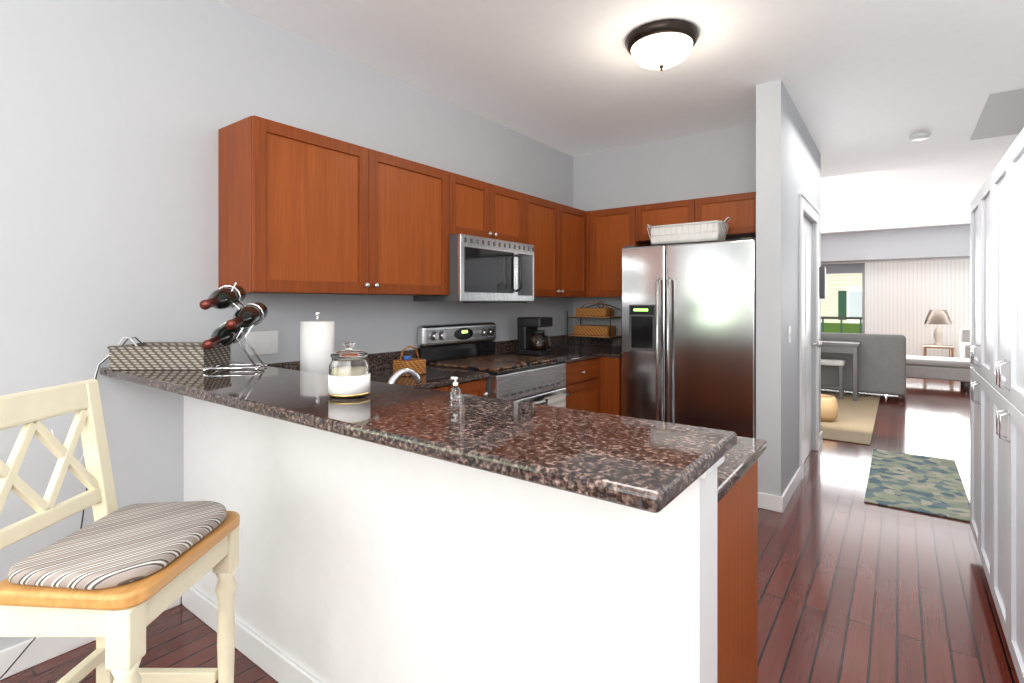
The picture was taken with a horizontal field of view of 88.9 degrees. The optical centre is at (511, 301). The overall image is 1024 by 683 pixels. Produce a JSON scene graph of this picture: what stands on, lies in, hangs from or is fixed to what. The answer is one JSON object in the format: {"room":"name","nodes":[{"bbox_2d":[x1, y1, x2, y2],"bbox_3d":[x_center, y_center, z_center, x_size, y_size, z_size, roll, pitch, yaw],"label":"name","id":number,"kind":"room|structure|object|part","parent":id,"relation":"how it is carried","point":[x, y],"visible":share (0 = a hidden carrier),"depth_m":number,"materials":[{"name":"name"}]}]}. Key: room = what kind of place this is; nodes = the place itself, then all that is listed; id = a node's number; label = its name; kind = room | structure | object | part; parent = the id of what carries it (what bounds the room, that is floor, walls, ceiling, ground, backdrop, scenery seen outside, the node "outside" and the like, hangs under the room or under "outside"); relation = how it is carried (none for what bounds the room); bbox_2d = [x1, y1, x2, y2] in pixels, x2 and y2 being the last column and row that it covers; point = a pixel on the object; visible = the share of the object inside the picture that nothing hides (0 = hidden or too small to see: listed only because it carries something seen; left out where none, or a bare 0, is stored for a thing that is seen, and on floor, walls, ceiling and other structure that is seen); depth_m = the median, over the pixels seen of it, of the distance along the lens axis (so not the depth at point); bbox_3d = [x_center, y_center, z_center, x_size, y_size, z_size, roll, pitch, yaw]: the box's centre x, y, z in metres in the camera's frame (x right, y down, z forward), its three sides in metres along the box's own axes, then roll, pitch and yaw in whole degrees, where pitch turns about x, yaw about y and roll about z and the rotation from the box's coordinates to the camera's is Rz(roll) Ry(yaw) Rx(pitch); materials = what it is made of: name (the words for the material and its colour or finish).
{"room":"kitchen","nodes":[
{"label":"kitchen","id":0,"kind":"room"},
{"bbox_2d":[0,0,572,650],"bbox_3d":[-1.693,-0.040,2.098,0.120,2.740,7.750,0,0,37],"label":"wall","id":1,"kind":"structure","parent":0,"point":[116,116],"depth_m":2.21,"materials":[{"name":"grey paint"}]},
{"bbox_2d":[0,596,180,679],"bbox_3d":[-2.705,1.280,0.623,0.014,0.100,4.175,0,0,37],"label":"baseboard","id":2,"kind":"structure","parent":1,"relation":"attached to","point":[38,650],"depth_m":1.91,"materials":[{"name":"white wood"}]},
{"bbox_2d":[246,331,277,355],"bbox_3d":[-1.242,0.204,2.598,0.008,0.116,0.164,0,0,37],"label":"switch plate","id":3,"kind":"object","parent":1,"relation":"attached to","point":[263,342],"visible":0.94,"depth_m":2.60,"materials":[{"name":"white plastic"}]},
{"bbox_2d":[218,115,381,294],"bbox_3d":[-1.039,-0.423,2.602,0.323,0.762,0.664,0,0,37],"label":"upper cabinet","id":4,"kind":"object","parent":1,"relation":"attached to","point":[301,211],"depth_m":2.42,"materials":[{"name":"brown wood"}]},
{"bbox_2d":[382,152,457,295],"bbox_3d":[-0.695,-0.423,3.066,0.323,0.762,0.724,0,0,37],"label":"upper cabinet","id":5,"kind":"object","parent":1,"relation":"attached to","point":[420,201],"depth_m":3.01,"materials":[{"name":"brown wood"}]},
{"bbox_2d":[458,174,497,239],"bbox_3d":[-0.377,-0.611,3.494,0.323,0.386,0.457,0,0,37],"label":"upper cabinet","id":6,"kind":"object","parent":1,"relation":"attached to","point":[477,199],"depth_m":3.44,"materials":[{"name":"brown wood"}]},
{"bbox_2d":[414,234,533,302],"bbox_3d":[-0.221,-0.203,3.589,0.462,0.421,0.794,0,0,37],"label":"microwave","id":7,"kind":"object","parent":6,"relation":"attached to","point":[484,269],"visible":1,"depth_m":3.37,"materials":[{"name":"silver metal"}]},
{"bbox_2d":[498,186,525,243],"bbox_3d":[-0.174,-0.611,3.768,0.323,0.386,0.457,0,0,37],"label":"upper cabinet","id":8,"kind":"object","parent":1,"relation":"attached to","point":[511,203],"depth_m":3.75,"materials":[{"name":"brown wood"}]},
{"bbox_2d":[526,194,553,296],"bbox_3d":[0.105,-0.423,4.144,0.323,0.762,0.596,0,0,37],"label":"upper cabinet","id":9,"kind":"object","parent":1,"relation":"attached to","point":[539,211],"depth_m":4.06,"materials":[{"name":"brown wood"}]},
{"bbox_2d":[554,202,585,297],"bbox_3d":[0.388,-0.423,4.504,0.348,0.762,0.552,0,0,37],"label":"upper cabinet","id":10,"kind":"object","parent":1,"relation":"attached to","point":[569,222],"depth_m":4.41,"materials":[{"name":"brown wood"}]},
{"bbox_2d":[184,396,716,682],"bbox_3d":[-0.518,0.811,1.692,2.250,1.038,0.120,0,0,37],"label":"wall","id":11,"kind":"structure","parent":0,"point":[361,561],"depth_m":1.37,"materials":[{"name":"white paint"}]},
{"bbox_2d":[182,587,320,682],"bbox_3d":[-0.547,1.280,1.630,2.248,0.100,0.014,0,0,37],"label":"baseboard","id":12,"kind":"structure","parent":11,"relation":"attached to","point":[270,660],"depth_m":1.92,"materials":[{"name":"white wood"}]},
{"bbox_2d":[100,361,736,512],"bbox_3d":[-0.591,0.275,1.560,2.287,0.030,0.430,0,0,37],"label":"countertop","id":13,"kind":"structure","parent":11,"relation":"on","point":[653,466],"depth_m":1.06,"materials":[{"name":"stone"}]},
{"bbox_2d":[0,337,144,678],"bbox_3d":[-1.604,0.710,1.933,0.183,1.142,0.496,0,0,37],"label":"cord","id":14,"kind":"object","parent":13,"relation":"hanging from","point":[99,364],"visible":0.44,"depth_m":2.04,"materials":[{"name":"black plastic"}]},
{"bbox_2d":[107,342,231,369],"bbox_3d":[-1.355,0.213,2.084,0.366,0.091,0.201,0,0,0],"label":"wicker tray","id":15,"kind":"object","parent":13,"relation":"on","point":[172,356],"visible":0.85,"depth_m":1.99,"materials":[{"name":"beige wicker"}]},
{"bbox_2d":[199,282,267,371],"bbox_3d":[-1.053,0.090,1.976,0.194,0.337,0.316,0,0,-9],"label":"wine rack","id":16,"kind":"object","parent":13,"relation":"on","point":[234,330],"visible":1,"depth_m":1.95,"materials":[{"name":"silver metal"}]},
{"bbox_2d":[300,311,334,374],"bbox_3d":[-0.911,0.225,2.446,0.170,0.367,0.170,0,0,37],"label":"paper towel","id":17,"kind":"object","parent":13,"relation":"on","point":[317,342],"visible":0.79,"depth_m":2.38,"materials":[{"name":"white paper"}]},
{"bbox_2d":[328,341,370,398],"bbox_3d":[-0.449,0.183,1.442,0.112,0.152,0.112,0,0,37],"label":"candle jar","id":18,"kind":"object","parent":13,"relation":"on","point":[349,373],"visible":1,"depth_m":1.40,"materials":[{"name":"glass"}]},
{"bbox_2d":[451,377,459,399],"bbox_3d":[-0.151,0.230,1.395,0.027,0.058,0.026,0,0,37],"label":"pump bottle","id":19,"kind":"object","parent":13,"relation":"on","point":[455,392],"visible":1,"depth_m":1.39,"materials":[{"name":"white"}]},
{"bbox_2d":[699,455,724,478],"bbox_3d":[-0.516,0.308,1.680,2.264,0.033,0.138,0,0,37],"label":"trim","id":20,"kind":"structure","parent":11,"relation":"attached to","point":[711,469],"depth_m":0.99,"materials":[{"name":"white wood"}]},
{"bbox_2d":[0,378,1018,682],"bbox_3d":[1.716,1.360,5.078,8.200,0.060,16.600,0,0,37],"label":"floor","id":21,"kind":"structure","parent":0,"point":[854,586],"depth_m":2.41,"materials":[{"name":"brown wood"}]},
{"bbox_2d":[0,379,239,682],"bbox_3d":[-0.957,0.770,1.243,0.434,1.118,0.430,0,0,0],"label":"stool","id":22,"kind":"object","parent":21,"relation":"on","point":[113,579],"visible":1,"depth_m":1.20,"materials":[{"name":"beige paint"}]},
{"bbox_2d":[430,383,461,392],"bbox_3d":[-0.667,0.886,2.858,0.618,0.888,0.394,0,0,37],"label":"base cabinet","id":23,"kind":"object","parent":21,"relation":"on","point":[443,388],"depth_m":2.78,"materials":[{"name":"brown wood"}]},
{"bbox_2d":[462,379,487,396],"bbox_3d":[-0.507,0.886,3.073,0.618,0.888,0.386,0,0,37],"label":"base cabinet","id":24,"kind":"object","parent":21,"relation":"on","point":[476,387],"depth_m":2.97,"materials":[{"name":"brown wood"}]},
{"bbox_2d":[367,350,415,361],"bbox_3d":[-0.576,0.375,2.963,0.638,0.130,0.644,0,0,37],"label":"backsplash","id":25,"kind":"structure","parent":24,"relation":"on","point":[395,355],"depth_m":3.25,"materials":[{"name":"stone"}]},
{"bbox_2d":[393,345,425,375],"bbox_3d":[-0.578,0.326,2.945,0.120,0.165,0.150,0,0,37],"label":"basket","id":26,"kind":"object","parent":25,"relation":"on","point":[417,365],"visible":0.92,"depth_m":2.91,"materials":[{"name":"brown wicker"}]},
{"bbox_2d":[416,322,569,407],"bbox_3d":[-0.101,0.741,3.500,0.752,1.178,0.776,0,0,37],"label":"range","id":27,"kind":"object","parent":21,"relation":"on","point":[526,379],"visible":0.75,"depth_m":3.44,"materials":[{"name":"silver metal"}]},
{"bbox_2d":[564,358,597,412],"bbox_3d":[0.271,0.886,4.121,0.618,0.888,0.616,0,0,37],"label":"base cabinet","id":28,"kind":"object","parent":21,"relation":"on","point":[593,385],"depth_m":3.97,"materials":[{"name":"brown wood"}]},
{"bbox_2d":[495,334,612,362],"bbox_3d":[0.482,0.375,4.370,0.660,0.130,1.265,0,0,37],"label":"countertop","id":29,"kind":"structure","parent":28,"relation":"on","point":[590,348],"depth_m":4.32,"materials":[{"name":"stone"}]},
{"bbox_2d":[517,317,552,355],"bbox_3d":[0.196,0.264,4.090,0.258,0.290,0.190,0,0,37],"label":"coffee maker","id":30,"kind":"object","parent":29,"relation":"on","point":[531,339],"visible":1,"depth_m":4.04,"materials":[{"name":"black plastic"}]},
{"bbox_2d":[567,301,620,349],"bbox_3d":[0.740,0.200,4.670,0.429,0.418,0.250,0,0,37],"label":"stand","id":31,"kind":"object","parent":29,"relation":"on","point":[597,331],"visible":0.98,"depth_m":4.59,"materials":[{"name":"wicker"}]},
{"bbox_2d":[598,357,620,415],"bbox_3d":[0.938,0.886,4.379,0.186,0.888,0.704,0,0,37],"label":"base cabinet","id":32,"kind":"object","parent":21,"relation":"on","point":[609,368],"depth_m":4.15,"materials":[{"name":"brown wood"}]},
{"bbox_2d":[607,337,620,357],"bbox_3d":[0.981,0.375,4.385,0.123,0.130,0.645,0,0,37],"label":"countertop","id":33,"kind":"structure","parent":32,"relation":"on","point":[615,352],"depth_m":4.60,"materials":[{"name":"stone"}]},
{"bbox_2d":[621,237,755,438],"bbox_3d":[1.411,0.441,4.013,0.970,1.755,0.715,0,0,37],"label":"fridge","id":34,"kind":"object","parent":21,"relation":"on","point":[688,333],"visible":0.77,"depth_m":3.74,"materials":[{"name":"silver metal"}]},
{"bbox_2d":[647,217,730,245],"bbox_3d":[1.316,-0.523,3.918,0.607,0.168,0.229,0,0,37],"label":"wire basket","id":35,"kind":"object","parent":34,"relation":"on","point":[696,232],"visible":0.94,"depth_m":3.82,"materials":[{"name":"metal"}]},
{"bbox_2d":[717,459,757,682],"bbox_3d":[0.325,0.886,1.505,0.593,0.888,0.576,0,0,37],"label":"base cabinet","id":36,"kind":"object","parent":21,"relation":"on","point":[737,583],"depth_m":1.31,"materials":[{"name":"brown wood"}]},
{"bbox_2d":[267,358,766,503],"bbox_3d":[-0.307,0.375,1.988,2.232,0.130,0.600,0,0,37],"label":"countertop","id":37,"kind":"structure","parent":36,"relation":"on","point":[743,455],"depth_m":2.64,"materials":[{"name":"stone"}]},
{"bbox_2d":[388,368,421,383],"bbox_3d":[-0.359,0.321,1.825,0.119,0.176,0.174,0,0,37],"label":"faucet","id":38,"kind":"object","parent":37,"relation":"on","point":[397,374],"visible":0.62,"depth_m":1.84,"materials":[{"name":"silver metal"}]},
{"bbox_2d":[821,391,879,444],"bbox_3d":[3.062,1.323,6.949,2.930,0.011,3.090,0,0,37],"label":"jute rug","id":39,"kind":"object","parent":21,"relation":"on","point":[854,422],"visible":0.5,"depth_m":5.81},
{"bbox_2d":[821,394,837,421],"bbox_3d":[3.471,1.183,5.830,0.300,0.270,0.300,0,0,37],"label":"basket","id":40,"kind":"object","parent":39,"relation":"on","point":[829,408],"visible":0.56,"depth_m":5.70,"materials":[{"name":"beige wicker"}]},
{"bbox_2d":[821,357,845,398],"bbox_3d":[4.362,1.054,7.299,0.500,0.527,0.320,0,0,37],"label":"stool","id":41,"kind":"object","parent":39,"relation":"on","point":[840,363],"visible":0.6,"depth_m":7.09,"materials":[{"name":"grey wood"}]},
{"bbox_2d":[821,340,860,400],"bbox_3d":[4.058,0.933,7.543,1.620,0.767,0.410,0,0,37],"label":"console table","id":42,"kind":"object","parent":39,"relation":"on","point":[850,347],"visible":0.4,"depth_m":7.04,"materials":[{"name":"grey wood"}]},
{"bbox_2d":[821,332,905,399],"bbox_3d":[4.625,0.883,8.056,2.320,0.867,0.950,0,0,37],"label":"sofa","id":43,"kind":"object","parent":21,"relation":"on","point":[882,363],"visible":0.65,"depth_m":7.20,"materials":[{"name":"grey fabric"}]},
{"bbox_2d":[864,449,969,521],"bbox_3d":[3.018,1.323,3.912,0.560,0.011,1.520,0,0,37],"label":"rug","id":44,"kind":"object","parent":21,"relation":"on","point":[923,484],"visible":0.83,"depth_m":3.75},
{"bbox_2d":[922,310,953,356],"bbox_3d":[7.910,0.739,9.695,0.440,1.180,0.440,0,0,37],"label":"lamp","id":45,"kind":"object","parent":21,"relation":"on","point":[937,317],"depth_m":9.62,"materials":[{"name":"ceramic"}]},
{"bbox_3d":[7.910,1.069,9.695,0.440,0.519,0.440,0,0,37],"label":"table lamp","id":46,"kind":"part","parent":45,"relation":"part of","materials":[{"name":"brown wood"}]},
{"bbox_2d":[906,355,970,389],"bbox_3d":[6.771,1.115,8.362,0.940,0.429,0.740,0,0,37],"label":"ottoman","id":47,"kind":"object","parent":21,"relation":"on","point":[940,368],"visible":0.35,"depth_m":8.08,"materials":[{"name":"grey fabric"}]},
{"bbox_2d":[960,328,969,357],"bbox_3d":[8.159,0.899,8.857,0.800,0.859,0.850,0,0,37],"label":"armchair","id":48,"kind":"object","parent":21,"relation":"on","point":[964,342],"visible":0.15,"depth_m":9.21,"materials":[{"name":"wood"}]},
{"bbox_2d":[970,128,1023,682],"bbox_3d":[1.992,0.393,1.685,0.625,1.875,2.520,0,0,37],"label":"closet doors","id":49,"kind":"structure","parent":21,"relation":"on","point":[997,365],"depth_m":2.06,"materials":[{"name":"white wood"}]},
{"bbox_2d":[220,0,1023,233],"bbox_3d":[1.716,-1.438,5.078,8.200,0.064,16.600,0,0,37],"label":"ceiling","id":50,"kind":"structure","parent":0,"point":[872,86],"depth_m":3.22,"materials":[{"name":"white paint"}]},
{"bbox_2d":[625,19,698,70],"bbox_3d":[0.797,-1.319,2.784,0.380,0.180,0.380,0,0,37],"label":"ceiling light","id":51,"kind":"object","parent":50,"relation":"attached to","point":[660,45],"visible":1,"depth_m":2.68,"materials":[{"name":"white glass"}]},
{"bbox_2d":[910,132,930,140],"bbox_3d":[3.445,-1.391,4.404,0.140,0.036,0.140,0,0,37],"label":"smoke detector","id":52,"kind":"object","parent":50,"relation":"attached to","point":[920,136],"visible":1,"depth_m":4.37,"materials":[{"name":"white plastic"}]},
{"bbox_2d":[573,122,755,334],"bbox_3d":[1.352,-0.040,4.588,1.800,2.740,0.120,0,0,37],"label":"wall","id":53,"kind":"structure","parent":0,"point":[719,162],"depth_m":4.54,"materials":[{"name":"grey paint"}]},
{"bbox_2d":[586,205,645,297],"bbox_3d":[0.918,-0.423,4.599,0.480,0.762,0.378,0,0,37],"label":"upper cabinet","id":54,"kind":"object","parent":53,"relation":"attached to","point":[608,231],"depth_m":4.51,"materials":[{"name":"brown wood"}]},
{"bbox_2d":[638,198,701,245],"bbox_3d":[1.341,-0.654,4.317,0.532,0.299,0.326,0,0,37],"label":"upper cabinet","id":55,"kind":"object","parent":53,"relation":"attached to","point":[682,211],"depth_m":4.20,"materials":[{"name":"brown wood"}]},
{"bbox_2d":[702,192,755,239],"bbox_3d":[1.705,-0.654,4.047,0.576,0.299,0.326,0,0,37],"label":"upper cabinet","id":56,"kind":"object","parent":53,"relation":"attached to","point":[741,208],"depth_m":3.90,"materials":[{"name":"brown wood"}]},
{"bbox_2d":[756,79,820,495],"bbox_3d":[2.265,-0.040,4.185,0.146,2.740,2.080,0,0,37],"label":"wall","id":57,"kind":"structure","parent":0,"point":[788,162],"depth_m":3.38,"materials":[{"name":"grey paint"}]},
{"bbox_2d":[758,492,782,512],"bbox_3d":[1.641,1.280,3.344,0.174,0.100,0.014,0,0,37],"label":"baseboard","id":58,"kind":"structure","parent":57,"relation":"attached to","point":[770,502],"depth_m":3.33,"materials":[{"name":"white wood"}]},
{"bbox_2d":[788,326,790,343],"bbox_3d":[1.884,0.222,3.540,0.010,0.116,0.070,0,0,37],"label":"light switch","id":59,"kind":"object","parent":57,"relation":"attached to","point":[789,334],"visible":1,"depth_m":3.53,"materials":[{"name":"white plastic"}]},
{"bbox_2d":[781,467,800,511],"bbox_3d":[1.930,1.280,3.600,0.014,0.100,0.743,0,0,37],"label":"baseboard","id":60,"kind":"structure","parent":57,"relation":"attached to","point":[789,491],"depth_m":3.55,"materials":[{"name":"white wood"}]},
{"bbox_2d":[799,192,820,479],"bbox_3d":[2.473,0.258,4.317,0.030,2.145,1.070,0,0,37],"label":"door frame","id":61,"kind":"structure","parent":57,"relation":"attached to","point":[807,206],"depth_m":3.92,"materials":[{"name":"white wood"}]},
{"bbox_2d":[803,216,821,462],"bbox_3d":[2.456,0.310,4.329,0.120,2.028,0.872,0,0,37],"label":"hall door","id":62,"kind":"structure","parent":57,"relation":"in","point":[807,337],"depth_m":4.43,"materials":[{"name":"white paint"}]},
{"bbox_2d":[819,431,821,446],"bbox_3d":[2.865,1.280,4.859,0.014,0.100,0.283,0,0,37],"label":"baseboard","id":63,"kind":"structure","parent":57,"relation":"attached to","point":[820,437],"depth_m":4.85,"materials":[{"name":"white wood"}]},
{"bbox_2d":[819,266,825,298],"bbox_3d":[2.892,-0.180,4.865,0.050,0.300,0.100,0,0,37],"label":"sconce","id":64,"kind":"object","parent":57,"relation":"attached to","point":[822,282],"visible":0.92,"depth_m":4.83,"materials":[{"name":"grey metal"}]},
{"bbox_2d":[821,224,969,262],"bbox_3d":[6.334,-0.040,11.296,8.200,2.740,0.590,0,0,37],"label":"wall","id":65,"kind":"structure","parent":0,"point":[952,241],"depth_m":10.10,"materials":[{"name":"white paint"}]},
{"bbox_2d":[821,257,969,357],"bbox_3d":[7.711,0.246,10.382,4.600,2.168,0.125,0,0,37],"label":"vertical blinds","id":66,"kind":"object","parent":65,"relation":"attached to","point":[902,297],"visible":0.5,"depth_m":10.22,"materials":[{"name":"white plastic"}]},
{"label":"outside","id":67,"kind":"structure","parent":0,"visible":0},
{"bbox_2d":[821,273,861,333],"bbox_3d":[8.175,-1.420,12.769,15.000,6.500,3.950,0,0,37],"label":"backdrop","id":68,"kind":"structure","parent":67,"point":[841,307],"depth_m":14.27,"materials":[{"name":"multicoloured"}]}
]}

